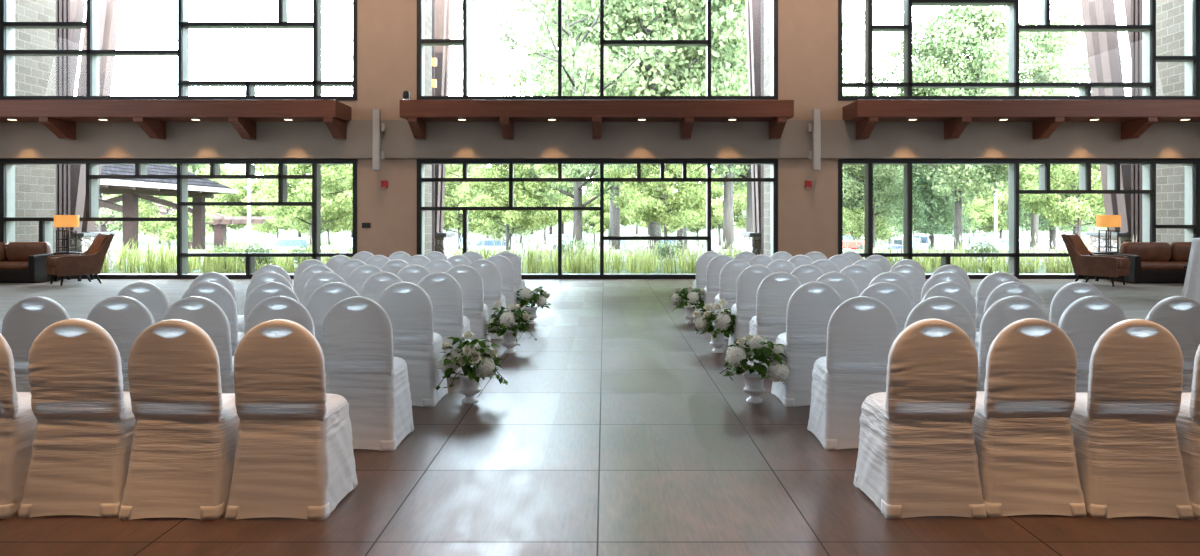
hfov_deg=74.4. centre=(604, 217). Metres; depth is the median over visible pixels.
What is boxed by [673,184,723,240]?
tree
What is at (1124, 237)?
stone pedestal
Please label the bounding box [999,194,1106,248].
tree
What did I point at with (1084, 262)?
armchair
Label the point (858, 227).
tree
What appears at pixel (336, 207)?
tree
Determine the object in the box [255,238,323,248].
car
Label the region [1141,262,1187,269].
seat cushion
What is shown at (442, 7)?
strut
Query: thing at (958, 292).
banquet chair
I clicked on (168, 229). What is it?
tree
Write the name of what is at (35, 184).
wall pier
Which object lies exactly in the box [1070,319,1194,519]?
banquet chair
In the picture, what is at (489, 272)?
banquet chair
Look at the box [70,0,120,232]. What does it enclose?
strut
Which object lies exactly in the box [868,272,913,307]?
banquet chair
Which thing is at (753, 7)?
strut
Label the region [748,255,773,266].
banquet chair
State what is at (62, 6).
timber post
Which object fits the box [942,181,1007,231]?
tree
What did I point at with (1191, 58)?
window
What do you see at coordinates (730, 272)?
banquet chair
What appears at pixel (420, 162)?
window
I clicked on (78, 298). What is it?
floor
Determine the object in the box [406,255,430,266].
banquet chair
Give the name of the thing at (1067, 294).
banquet chair
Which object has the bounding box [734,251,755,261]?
banquet chair
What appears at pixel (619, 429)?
floor
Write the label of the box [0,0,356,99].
window
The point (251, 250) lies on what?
shrub
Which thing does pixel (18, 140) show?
trim
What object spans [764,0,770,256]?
wall pier
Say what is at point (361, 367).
banquet chair
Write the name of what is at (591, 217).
tree
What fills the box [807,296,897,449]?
banquet chair
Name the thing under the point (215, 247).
shrub
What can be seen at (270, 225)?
tree
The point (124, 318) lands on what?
banquet chair
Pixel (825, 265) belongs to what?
banquet chair
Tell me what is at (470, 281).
banquet chair
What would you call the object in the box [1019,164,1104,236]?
tree
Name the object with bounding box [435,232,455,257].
stone pedestal
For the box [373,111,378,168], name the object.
grille
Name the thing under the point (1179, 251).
cushion
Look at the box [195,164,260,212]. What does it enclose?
tree
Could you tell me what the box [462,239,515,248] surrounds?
car
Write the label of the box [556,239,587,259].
shrub
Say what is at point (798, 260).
banquet chair
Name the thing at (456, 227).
tree
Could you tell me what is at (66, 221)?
table lamp
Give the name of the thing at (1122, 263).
seat cushion
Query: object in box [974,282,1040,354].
banquet chair
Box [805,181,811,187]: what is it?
fire alarm
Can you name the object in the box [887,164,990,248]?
tree
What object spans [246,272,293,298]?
banquet chair
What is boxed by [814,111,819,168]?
grille
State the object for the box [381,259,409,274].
banquet chair
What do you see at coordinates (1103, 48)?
curtain
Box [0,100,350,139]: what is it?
ledge
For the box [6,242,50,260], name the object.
cushion
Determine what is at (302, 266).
banquet chair
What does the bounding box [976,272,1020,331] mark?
banquet chair
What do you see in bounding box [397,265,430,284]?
banquet chair
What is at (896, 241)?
car
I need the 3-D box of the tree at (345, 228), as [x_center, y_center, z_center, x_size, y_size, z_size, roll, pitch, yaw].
[-32.493,-0.908,93.769,7.331,8.482,7.969,0,0,-14]
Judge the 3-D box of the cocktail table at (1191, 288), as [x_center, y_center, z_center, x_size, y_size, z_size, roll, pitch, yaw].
[10.301,0.881,13.190,1.111,1.078,1.112,0,0,0]
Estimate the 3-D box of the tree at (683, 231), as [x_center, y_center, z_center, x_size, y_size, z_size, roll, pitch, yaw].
[4.285,-8.169,49.495,12.805,22.345,13.539,0,0,7]
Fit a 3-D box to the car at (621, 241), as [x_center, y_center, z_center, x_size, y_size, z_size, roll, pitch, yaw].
[0.900,2.415,65.995,1.840,1.450,4.569,0,0,0]
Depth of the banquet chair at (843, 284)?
7.07 m
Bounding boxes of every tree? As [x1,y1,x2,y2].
[95,194,153,232]
[102,194,121,231]
[108,166,219,248]
[150,179,226,227]
[171,164,209,174]
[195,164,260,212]
[205,187,246,232]
[212,167,270,230]
[251,190,295,238]
[254,164,352,247]
[258,164,352,235]
[321,183,352,243]
[344,165,352,230]
[443,164,503,248]
[446,165,488,237]
[446,173,480,230]
[455,0,699,249]
[457,164,557,249]
[474,164,557,248]
[496,0,732,248]
[526,0,748,249]
[533,164,591,233]
[533,172,573,243]
[570,186,609,243]
[582,164,623,235]
[589,182,638,230]
[604,164,719,243]
[627,185,673,235]
[632,1,849,248]
[632,7,746,248]
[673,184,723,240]
[688,171,746,245]
[711,50,850,231]
[734,186,746,227]
[843,70,913,248]
[843,196,902,241]
[860,6,1043,248]
[874,201,916,242]
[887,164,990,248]
[901,181,951,234]
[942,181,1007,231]
[960,0,1126,248]
[968,178,1029,238]
[977,201,1020,238]
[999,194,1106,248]
[1002,164,1102,233]
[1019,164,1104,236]
[1021,215,1069,231]
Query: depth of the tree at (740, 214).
90.12 m
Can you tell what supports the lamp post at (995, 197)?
on the ground at (630, 230)
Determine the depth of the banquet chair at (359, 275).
8.17 m
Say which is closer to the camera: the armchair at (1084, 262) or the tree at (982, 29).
the armchair at (1084, 262)
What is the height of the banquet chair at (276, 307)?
0.937 m
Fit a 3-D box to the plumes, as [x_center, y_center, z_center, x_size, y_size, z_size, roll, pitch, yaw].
[6.558,0.840,22.253,27.445,1.160,5.695,0,0,0]
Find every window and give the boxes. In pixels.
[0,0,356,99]
[0,159,356,278]
[417,0,777,99]
[417,159,777,278]
[838,0,1199,99]
[838,159,1199,278]
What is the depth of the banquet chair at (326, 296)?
5.94 m
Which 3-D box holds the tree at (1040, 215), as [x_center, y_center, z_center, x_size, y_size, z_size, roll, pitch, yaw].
[51.104,-1.182,90.071,7.873,9.109,8.558,0,0,27]
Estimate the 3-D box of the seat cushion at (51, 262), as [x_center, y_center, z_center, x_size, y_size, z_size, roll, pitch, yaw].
[-11.471,0.950,16.966,0.590,0.220,0.780,0,0,40]
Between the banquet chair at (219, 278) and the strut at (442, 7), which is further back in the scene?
the strut at (442, 7)
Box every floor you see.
[0,279,1183,332]
[0,279,1199,555]
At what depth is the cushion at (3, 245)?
17.66 m
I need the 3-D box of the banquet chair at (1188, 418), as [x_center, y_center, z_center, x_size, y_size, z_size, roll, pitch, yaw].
[3.035,0.952,3.971,0.487,0.937,0.512,0,0,-1]
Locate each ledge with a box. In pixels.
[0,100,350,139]
[399,100,793,139]
[842,100,1199,139]
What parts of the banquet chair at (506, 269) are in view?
backrest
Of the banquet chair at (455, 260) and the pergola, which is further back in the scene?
the pergola
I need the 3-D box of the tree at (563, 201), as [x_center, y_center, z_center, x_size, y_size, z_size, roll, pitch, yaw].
[-7.123,-1.185,93.711,8.259,9.098,8.500,0,0,29]
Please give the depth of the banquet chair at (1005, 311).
4.87 m
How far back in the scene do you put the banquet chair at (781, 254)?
11.44 m
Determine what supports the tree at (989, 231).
on the ground at (630, 230)
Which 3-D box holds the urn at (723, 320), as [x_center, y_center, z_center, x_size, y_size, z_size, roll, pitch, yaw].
[1.229,1.137,8.351,0.582,0.567,0.534,0,0,26]
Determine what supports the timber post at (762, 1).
on the ground at (630, 230)
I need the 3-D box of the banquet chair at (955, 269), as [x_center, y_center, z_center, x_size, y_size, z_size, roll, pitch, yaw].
[3.583,0.952,8.396,0.486,0.937,0.512,0,0,0]
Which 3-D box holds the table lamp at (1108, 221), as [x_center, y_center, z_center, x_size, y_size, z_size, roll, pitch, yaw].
[11.480,0.357,18.000,0.480,0.845,0.480,0,0,0]
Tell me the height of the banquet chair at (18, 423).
0.937 m
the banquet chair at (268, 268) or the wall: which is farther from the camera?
the wall
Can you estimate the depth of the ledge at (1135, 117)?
17.29 m
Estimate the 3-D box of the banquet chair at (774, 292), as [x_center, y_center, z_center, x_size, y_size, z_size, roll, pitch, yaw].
[1.585,0.952,7.288,0.486,0.937,0.512,0,0,1]
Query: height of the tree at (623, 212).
8.244 m
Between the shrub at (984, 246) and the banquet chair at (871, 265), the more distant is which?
the shrub at (984, 246)
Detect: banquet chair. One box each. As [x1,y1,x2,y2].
[0,333,36,518]
[1,296,69,391]
[18,318,135,517]
[86,296,154,391]
[117,282,169,322]
[118,319,239,519]
[162,296,234,392]
[181,282,243,355]
[189,272,244,331]
[225,319,357,519]
[244,282,299,321]
[244,296,326,380]
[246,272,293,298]
[251,265,291,284]
[294,259,326,294]
[297,265,333,304]
[302,272,346,308]
[307,282,359,351]
[322,296,413,450]
[325,255,349,273]
[336,259,366,282]
[347,265,382,294]
[351,251,373,262]
[360,272,402,301]
[365,255,389,268]
[377,282,447,406]
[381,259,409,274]
[388,251,410,260]
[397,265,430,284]
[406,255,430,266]
[418,272,472,377]
[424,259,452,272]
[425,251,447,260]
[446,255,471,266]
[446,265,491,347]
[462,251,483,261]
[469,259,507,339]
[486,255,517,324]
[496,251,525,311]
[691,251,719,315]
[701,255,733,324]
[713,259,750,338]
[728,265,773,348]
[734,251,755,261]
[747,272,801,376]
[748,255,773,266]
[767,259,795,273]
[770,251,792,259]
[771,282,842,406]
[788,255,813,267]
[790,265,823,284]
[805,251,827,260]
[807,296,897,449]
[810,259,839,273]
[815,272,857,301]
[828,255,852,270]
[840,265,873,295]
[841,251,862,262]
[852,259,882,276]
[853,319,986,518]
[859,282,912,334]
[866,255,891,272]
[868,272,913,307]
[889,259,924,278]
[890,265,924,307]
[904,296,974,345]
[921,272,968,300]
[922,282,976,334]
[931,265,970,290]
[972,318,1086,516]
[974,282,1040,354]
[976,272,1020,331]
[977,296,1049,390]
[1049,282,1104,325]
[1058,296,1126,392]
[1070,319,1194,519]
[1145,296,1199,392]
[1176,344,1199,518]
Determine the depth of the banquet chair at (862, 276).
8.17 m
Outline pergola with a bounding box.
[94,195,274,248]
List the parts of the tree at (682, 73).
crown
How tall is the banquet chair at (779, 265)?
0.937 m
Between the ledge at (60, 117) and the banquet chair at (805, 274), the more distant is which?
the ledge at (60, 117)
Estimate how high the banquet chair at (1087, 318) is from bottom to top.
0.937 m
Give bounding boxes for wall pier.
[15,0,55,252]
[424,0,431,255]
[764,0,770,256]
[1146,0,1184,243]
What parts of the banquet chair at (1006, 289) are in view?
seat, backrest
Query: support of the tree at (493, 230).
on the ground at (630, 230)
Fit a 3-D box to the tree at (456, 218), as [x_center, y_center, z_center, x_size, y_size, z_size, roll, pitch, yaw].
[-8.270,-1.118,46.460,5.625,6.737,6.356,0,0,14]
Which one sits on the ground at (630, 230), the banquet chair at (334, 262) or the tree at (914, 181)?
the tree at (914, 181)
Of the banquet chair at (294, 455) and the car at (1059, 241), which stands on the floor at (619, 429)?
the banquet chair at (294, 455)
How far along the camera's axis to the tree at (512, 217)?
35.35 m
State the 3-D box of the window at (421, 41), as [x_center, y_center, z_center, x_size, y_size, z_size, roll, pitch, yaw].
[-0.165,-4.535,18.560,8.410,3.590,0.360,0,0,0]
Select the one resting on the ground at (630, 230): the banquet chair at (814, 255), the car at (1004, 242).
the car at (1004, 242)
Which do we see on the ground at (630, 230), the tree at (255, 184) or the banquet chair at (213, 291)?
the tree at (255, 184)
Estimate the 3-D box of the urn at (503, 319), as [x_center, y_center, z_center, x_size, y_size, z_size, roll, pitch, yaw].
[-1.002,1.144,8.345,0.570,0.552,0.520,0,0,-42]
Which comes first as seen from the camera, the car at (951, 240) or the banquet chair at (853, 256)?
the banquet chair at (853, 256)
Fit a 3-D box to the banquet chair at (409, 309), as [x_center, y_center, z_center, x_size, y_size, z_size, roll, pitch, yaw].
[-1.512,0.952,6.181,0.487,0.937,0.512,0,0,1]
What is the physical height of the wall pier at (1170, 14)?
8.600 m
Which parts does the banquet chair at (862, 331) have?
seat, backrest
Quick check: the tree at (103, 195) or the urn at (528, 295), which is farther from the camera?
the tree at (103, 195)
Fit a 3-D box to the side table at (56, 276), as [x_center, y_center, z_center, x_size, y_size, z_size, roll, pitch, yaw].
[-12.050,1.100,17.950,0.600,0.640,0.500,0,0,0]
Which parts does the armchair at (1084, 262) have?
backrest, panel, panel, seat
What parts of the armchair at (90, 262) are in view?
seat, panel, panel, backrest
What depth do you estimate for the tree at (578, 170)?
33.87 m
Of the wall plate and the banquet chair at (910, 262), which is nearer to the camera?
the banquet chair at (910, 262)
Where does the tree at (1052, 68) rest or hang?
on the ground at (630, 230)
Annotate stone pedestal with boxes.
[70,232,115,267]
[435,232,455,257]
[740,232,760,254]
[1086,232,1130,251]
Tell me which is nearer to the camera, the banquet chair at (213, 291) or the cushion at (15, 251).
the banquet chair at (213, 291)
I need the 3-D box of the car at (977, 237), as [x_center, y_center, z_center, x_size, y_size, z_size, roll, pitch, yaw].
[32.401,2.280,69.990,1.840,1.720,4.580,0,0,-5]
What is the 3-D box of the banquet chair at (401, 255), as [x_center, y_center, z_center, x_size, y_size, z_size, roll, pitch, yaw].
[-2.962,0.952,11.667,0.485,0.937,0.512,0,0,1]
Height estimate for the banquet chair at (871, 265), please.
0.937 m
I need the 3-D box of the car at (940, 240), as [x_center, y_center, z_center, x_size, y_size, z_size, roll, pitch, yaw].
[27.502,2.280,65.990,1.840,1.720,4.580,0,0,-10]
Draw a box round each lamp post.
[230,164,250,246]
[994,184,996,247]
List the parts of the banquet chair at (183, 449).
backrest, seat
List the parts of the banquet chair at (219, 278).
backrest, seat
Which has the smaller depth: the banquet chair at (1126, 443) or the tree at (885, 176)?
the banquet chair at (1126, 443)
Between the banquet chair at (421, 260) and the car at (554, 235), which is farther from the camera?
the car at (554, 235)
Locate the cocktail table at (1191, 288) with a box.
[1182,238,1199,302]
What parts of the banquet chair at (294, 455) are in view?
backrest, seat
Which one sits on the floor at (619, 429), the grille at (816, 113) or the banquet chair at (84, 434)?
the banquet chair at (84, 434)
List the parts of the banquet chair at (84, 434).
backrest, seat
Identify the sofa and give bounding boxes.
[0,242,60,282]
[1109,242,1191,282]
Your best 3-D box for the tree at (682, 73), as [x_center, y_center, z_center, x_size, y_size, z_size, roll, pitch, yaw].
[2.656,-8.677,38.720,12.292,21.451,12.998,0,0,-24]
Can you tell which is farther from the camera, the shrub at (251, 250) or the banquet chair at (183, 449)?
the shrub at (251, 250)
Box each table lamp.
[54,215,78,252]
[1096,215,1120,252]
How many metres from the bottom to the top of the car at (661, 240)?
1.450 m
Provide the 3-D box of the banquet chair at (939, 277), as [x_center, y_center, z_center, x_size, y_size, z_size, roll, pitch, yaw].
[3.070,0.952,7.296,0.486,0.937,0.512,0,0,1]
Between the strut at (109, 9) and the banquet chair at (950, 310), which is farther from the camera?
the strut at (109, 9)
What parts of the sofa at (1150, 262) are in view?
arm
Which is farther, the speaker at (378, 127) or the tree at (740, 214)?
the tree at (740, 214)
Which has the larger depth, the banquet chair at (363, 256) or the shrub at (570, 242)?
the shrub at (570, 242)
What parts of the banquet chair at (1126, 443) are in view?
seat, backrest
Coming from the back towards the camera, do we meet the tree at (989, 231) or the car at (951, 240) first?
the tree at (989, 231)
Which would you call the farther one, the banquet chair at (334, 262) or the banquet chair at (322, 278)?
the banquet chair at (334, 262)
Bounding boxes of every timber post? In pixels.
[56,0,69,251]
[432,0,434,251]
[761,0,763,254]
[1131,0,1145,241]
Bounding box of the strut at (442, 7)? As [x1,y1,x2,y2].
[435,0,451,232]
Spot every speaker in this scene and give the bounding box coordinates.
[372,109,384,170]
[808,109,820,170]
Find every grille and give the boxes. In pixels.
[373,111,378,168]
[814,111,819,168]
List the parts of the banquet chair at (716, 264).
backrest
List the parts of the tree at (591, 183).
crown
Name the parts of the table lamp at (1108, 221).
lamp shade, lamp frame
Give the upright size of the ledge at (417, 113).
0.780 m
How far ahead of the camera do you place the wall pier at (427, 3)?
19.86 m
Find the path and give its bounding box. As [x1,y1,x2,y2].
[112,259,1065,262]
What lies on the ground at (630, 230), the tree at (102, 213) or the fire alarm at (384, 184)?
the tree at (102, 213)
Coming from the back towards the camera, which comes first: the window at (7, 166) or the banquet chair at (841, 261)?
the window at (7, 166)
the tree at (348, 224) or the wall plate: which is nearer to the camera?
the wall plate
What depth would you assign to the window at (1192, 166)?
18.38 m
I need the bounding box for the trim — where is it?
[0,120,1199,158]
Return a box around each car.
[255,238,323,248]
[327,238,352,248]
[453,238,462,248]
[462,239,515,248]
[552,234,571,248]
[604,240,626,248]
[638,240,689,248]
[843,233,864,248]
[885,238,927,248]
[913,235,952,248]
[947,238,970,248]
[951,234,989,245]
[978,239,1029,248]
[1039,239,1064,248]
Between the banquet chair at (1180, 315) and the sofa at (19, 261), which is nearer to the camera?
the banquet chair at (1180, 315)
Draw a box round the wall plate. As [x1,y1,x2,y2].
[362,223,369,227]
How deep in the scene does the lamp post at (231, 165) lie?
55.92 m
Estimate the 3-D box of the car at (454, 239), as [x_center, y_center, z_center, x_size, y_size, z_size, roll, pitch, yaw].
[-12.600,2.415,65.995,1.840,1.450,4.569,0,0,-5]
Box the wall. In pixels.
[337,0,855,258]
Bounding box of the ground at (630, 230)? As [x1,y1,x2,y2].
[100,210,1106,273]
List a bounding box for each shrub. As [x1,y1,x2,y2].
[209,244,239,268]
[238,243,273,268]
[289,245,321,263]
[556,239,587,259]
[653,240,682,264]
[963,240,999,266]
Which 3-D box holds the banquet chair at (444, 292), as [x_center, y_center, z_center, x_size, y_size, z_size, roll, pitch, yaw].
[-1.484,0.952,7.278,0.486,0.937,0.512,0,0,1]
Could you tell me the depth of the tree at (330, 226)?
49.42 m
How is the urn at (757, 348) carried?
on the floor at (619, 429)
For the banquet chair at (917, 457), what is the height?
0.937 m
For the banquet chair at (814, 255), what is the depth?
11.44 m
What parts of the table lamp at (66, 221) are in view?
lamp shade, lamp frame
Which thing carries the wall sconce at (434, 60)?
attached to the timber post at (433, 1)
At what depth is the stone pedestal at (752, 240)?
21.17 m
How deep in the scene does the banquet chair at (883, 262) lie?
10.37 m
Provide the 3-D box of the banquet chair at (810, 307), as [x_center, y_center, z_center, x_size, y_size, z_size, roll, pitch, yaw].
[1.599,0.952,6.192,0.486,0.937,0.512,0,0,-1]
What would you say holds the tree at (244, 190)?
on the ground at (630, 230)
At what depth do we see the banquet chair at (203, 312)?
4.84 m
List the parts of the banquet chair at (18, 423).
backrest, seat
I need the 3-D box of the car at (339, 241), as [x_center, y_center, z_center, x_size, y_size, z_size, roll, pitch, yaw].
[-21.500,2.415,65.995,1.840,1.450,4.569,0,0,0]
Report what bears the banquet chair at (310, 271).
on the floor at (619, 429)
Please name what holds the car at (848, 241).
on the ground at (630, 230)
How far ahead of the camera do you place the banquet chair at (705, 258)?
11.47 m
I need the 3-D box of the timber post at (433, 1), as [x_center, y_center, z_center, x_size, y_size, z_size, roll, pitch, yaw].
[-5.075,-2.880,20.730,1.120,8.600,0.620,0,0,0]
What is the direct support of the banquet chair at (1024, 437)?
on the floor at (619, 429)
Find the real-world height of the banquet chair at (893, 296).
0.937 m
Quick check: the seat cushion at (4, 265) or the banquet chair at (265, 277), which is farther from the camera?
the seat cushion at (4, 265)
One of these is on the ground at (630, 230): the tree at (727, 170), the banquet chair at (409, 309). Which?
the tree at (727, 170)
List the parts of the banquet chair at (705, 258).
backrest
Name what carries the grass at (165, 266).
on the ground at (630, 230)
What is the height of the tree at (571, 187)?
15.886 m
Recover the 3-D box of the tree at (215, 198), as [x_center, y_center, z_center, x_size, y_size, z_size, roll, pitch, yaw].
[-47.936,-1.145,90.369,8.482,9.029,7.804,0,0,18]
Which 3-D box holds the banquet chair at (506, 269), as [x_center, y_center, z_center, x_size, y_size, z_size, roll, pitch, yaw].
[-1.402,0.952,10.572,0.485,0.937,0.512,0,0,1]
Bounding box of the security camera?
[402,91,409,99]
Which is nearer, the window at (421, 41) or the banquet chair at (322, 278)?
the banquet chair at (322, 278)
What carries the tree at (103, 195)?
on the ground at (630, 230)
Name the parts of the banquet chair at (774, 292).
seat, backrest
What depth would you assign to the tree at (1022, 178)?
42.35 m
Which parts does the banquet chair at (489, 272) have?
backrest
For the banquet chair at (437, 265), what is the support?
on the floor at (619, 429)
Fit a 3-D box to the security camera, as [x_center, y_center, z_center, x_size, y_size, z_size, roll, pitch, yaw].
[-4.370,-2.697,17.400,0.180,0.215,0.180,0,0,0]
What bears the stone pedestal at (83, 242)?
on the ground at (630, 230)
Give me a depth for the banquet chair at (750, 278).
8.18 m
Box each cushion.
[0,242,7,260]
[0,261,28,269]
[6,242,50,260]
[45,257,57,267]
[1117,258,1129,268]
[1119,242,1170,261]
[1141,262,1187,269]
[1169,242,1191,261]
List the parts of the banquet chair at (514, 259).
backrest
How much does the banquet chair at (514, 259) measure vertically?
0.950 m
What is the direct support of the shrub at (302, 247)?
on the ground at (630, 230)
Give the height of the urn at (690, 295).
0.517 m
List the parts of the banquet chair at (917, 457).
seat, backrest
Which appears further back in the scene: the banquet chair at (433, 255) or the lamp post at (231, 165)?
the lamp post at (231, 165)
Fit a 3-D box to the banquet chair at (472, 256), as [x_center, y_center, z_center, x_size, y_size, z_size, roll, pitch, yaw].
[-1.930,0.952,11.678,0.487,0.937,0.512,0,0,1]
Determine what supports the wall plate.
attached to the wall
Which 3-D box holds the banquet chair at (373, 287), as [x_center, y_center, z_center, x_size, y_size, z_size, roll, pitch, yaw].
[-1.976,0.952,7.293,0.485,0.937,0.512,0,0,1]
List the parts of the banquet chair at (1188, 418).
seat, backrest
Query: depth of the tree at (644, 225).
91.19 m
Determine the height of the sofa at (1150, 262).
0.880 m
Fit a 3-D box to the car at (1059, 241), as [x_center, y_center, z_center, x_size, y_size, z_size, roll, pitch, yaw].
[35.995,2.415,63.999,4.569,1.450,1.840,0,0,-10]
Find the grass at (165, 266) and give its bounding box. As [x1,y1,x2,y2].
[89,233,1089,273]
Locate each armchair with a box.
[45,233,113,285]
[1061,234,1129,286]
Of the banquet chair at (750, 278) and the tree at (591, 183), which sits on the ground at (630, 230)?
the tree at (591, 183)
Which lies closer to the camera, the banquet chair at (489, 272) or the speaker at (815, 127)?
the banquet chair at (489, 272)
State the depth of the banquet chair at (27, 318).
4.84 m
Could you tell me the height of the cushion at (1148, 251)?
0.440 m
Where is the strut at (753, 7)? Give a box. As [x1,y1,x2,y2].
[745,0,760,232]
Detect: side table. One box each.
[53,252,92,280]
[1084,252,1118,280]
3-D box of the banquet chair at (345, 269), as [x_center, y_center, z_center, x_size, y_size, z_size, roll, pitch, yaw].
[-2.956,0.952,9.499,0.486,0.937,0.512,0,0,-1]
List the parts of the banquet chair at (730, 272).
backrest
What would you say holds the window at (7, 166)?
in the wall
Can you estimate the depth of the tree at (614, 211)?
44.82 m
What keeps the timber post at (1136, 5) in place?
on the ground at (630, 230)
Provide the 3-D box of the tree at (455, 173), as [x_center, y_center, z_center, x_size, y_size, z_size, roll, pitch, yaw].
[-17.650,-2.266,99.847,9.602,11.108,10.436,0,0,-45]
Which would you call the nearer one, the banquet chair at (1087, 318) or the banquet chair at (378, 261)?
the banquet chair at (1087, 318)
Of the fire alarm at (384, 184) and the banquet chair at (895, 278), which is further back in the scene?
the fire alarm at (384, 184)
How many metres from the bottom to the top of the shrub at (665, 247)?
0.846 m
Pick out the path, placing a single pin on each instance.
(112, 259)
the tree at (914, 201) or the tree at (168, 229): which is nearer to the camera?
the tree at (168, 229)
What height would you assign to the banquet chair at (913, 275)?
0.937 m
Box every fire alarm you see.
[381,181,387,187]
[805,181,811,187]
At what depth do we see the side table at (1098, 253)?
17.80 m
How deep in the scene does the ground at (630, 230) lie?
103.20 m
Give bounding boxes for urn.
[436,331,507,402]
[485,300,536,352]
[516,286,550,323]
[671,285,704,323]
[690,299,735,352]
[721,334,789,402]
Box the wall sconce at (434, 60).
[432,58,436,87]
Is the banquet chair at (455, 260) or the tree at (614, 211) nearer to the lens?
the banquet chair at (455, 260)
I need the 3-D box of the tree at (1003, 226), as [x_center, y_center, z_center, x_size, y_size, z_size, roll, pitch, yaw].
[45.083,-1.478,89.697,8.412,9.732,9.143,0,0,-3]
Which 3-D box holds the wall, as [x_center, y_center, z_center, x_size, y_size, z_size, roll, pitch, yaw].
[0.000,-2.880,18.550,31.000,8.600,0.300,0,0,0]
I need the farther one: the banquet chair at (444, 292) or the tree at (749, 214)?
the tree at (749, 214)
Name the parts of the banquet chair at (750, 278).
backrest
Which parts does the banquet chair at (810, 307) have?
seat, backrest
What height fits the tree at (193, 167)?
12.036 m
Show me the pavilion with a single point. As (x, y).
(131, 190)
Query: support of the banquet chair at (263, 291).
on the floor at (619, 429)
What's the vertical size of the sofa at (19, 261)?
0.880 m
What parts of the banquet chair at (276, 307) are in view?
backrest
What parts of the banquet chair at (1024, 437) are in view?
seat, backrest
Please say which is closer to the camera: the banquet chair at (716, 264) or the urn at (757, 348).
the urn at (757, 348)
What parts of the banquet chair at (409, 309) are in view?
backrest, seat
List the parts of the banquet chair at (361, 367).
backrest, seat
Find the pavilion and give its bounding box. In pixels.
[99,164,237,248]
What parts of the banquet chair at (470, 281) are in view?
backrest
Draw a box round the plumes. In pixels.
[327,228,1136,273]
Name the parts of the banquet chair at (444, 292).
backrest, seat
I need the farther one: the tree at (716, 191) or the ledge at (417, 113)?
the tree at (716, 191)
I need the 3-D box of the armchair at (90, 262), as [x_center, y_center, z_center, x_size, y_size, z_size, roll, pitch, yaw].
[-11.363,0.885,17.095,0.770,1.084,1.116,0,0,40]
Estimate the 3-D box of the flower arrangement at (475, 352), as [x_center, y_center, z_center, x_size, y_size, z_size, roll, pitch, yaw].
[-1.017,1.145,6.096,0.545,0.551,0.506,0,0,-7]
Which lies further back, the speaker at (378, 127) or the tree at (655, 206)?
the tree at (655, 206)
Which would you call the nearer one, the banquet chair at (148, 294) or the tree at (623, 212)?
the banquet chair at (148, 294)

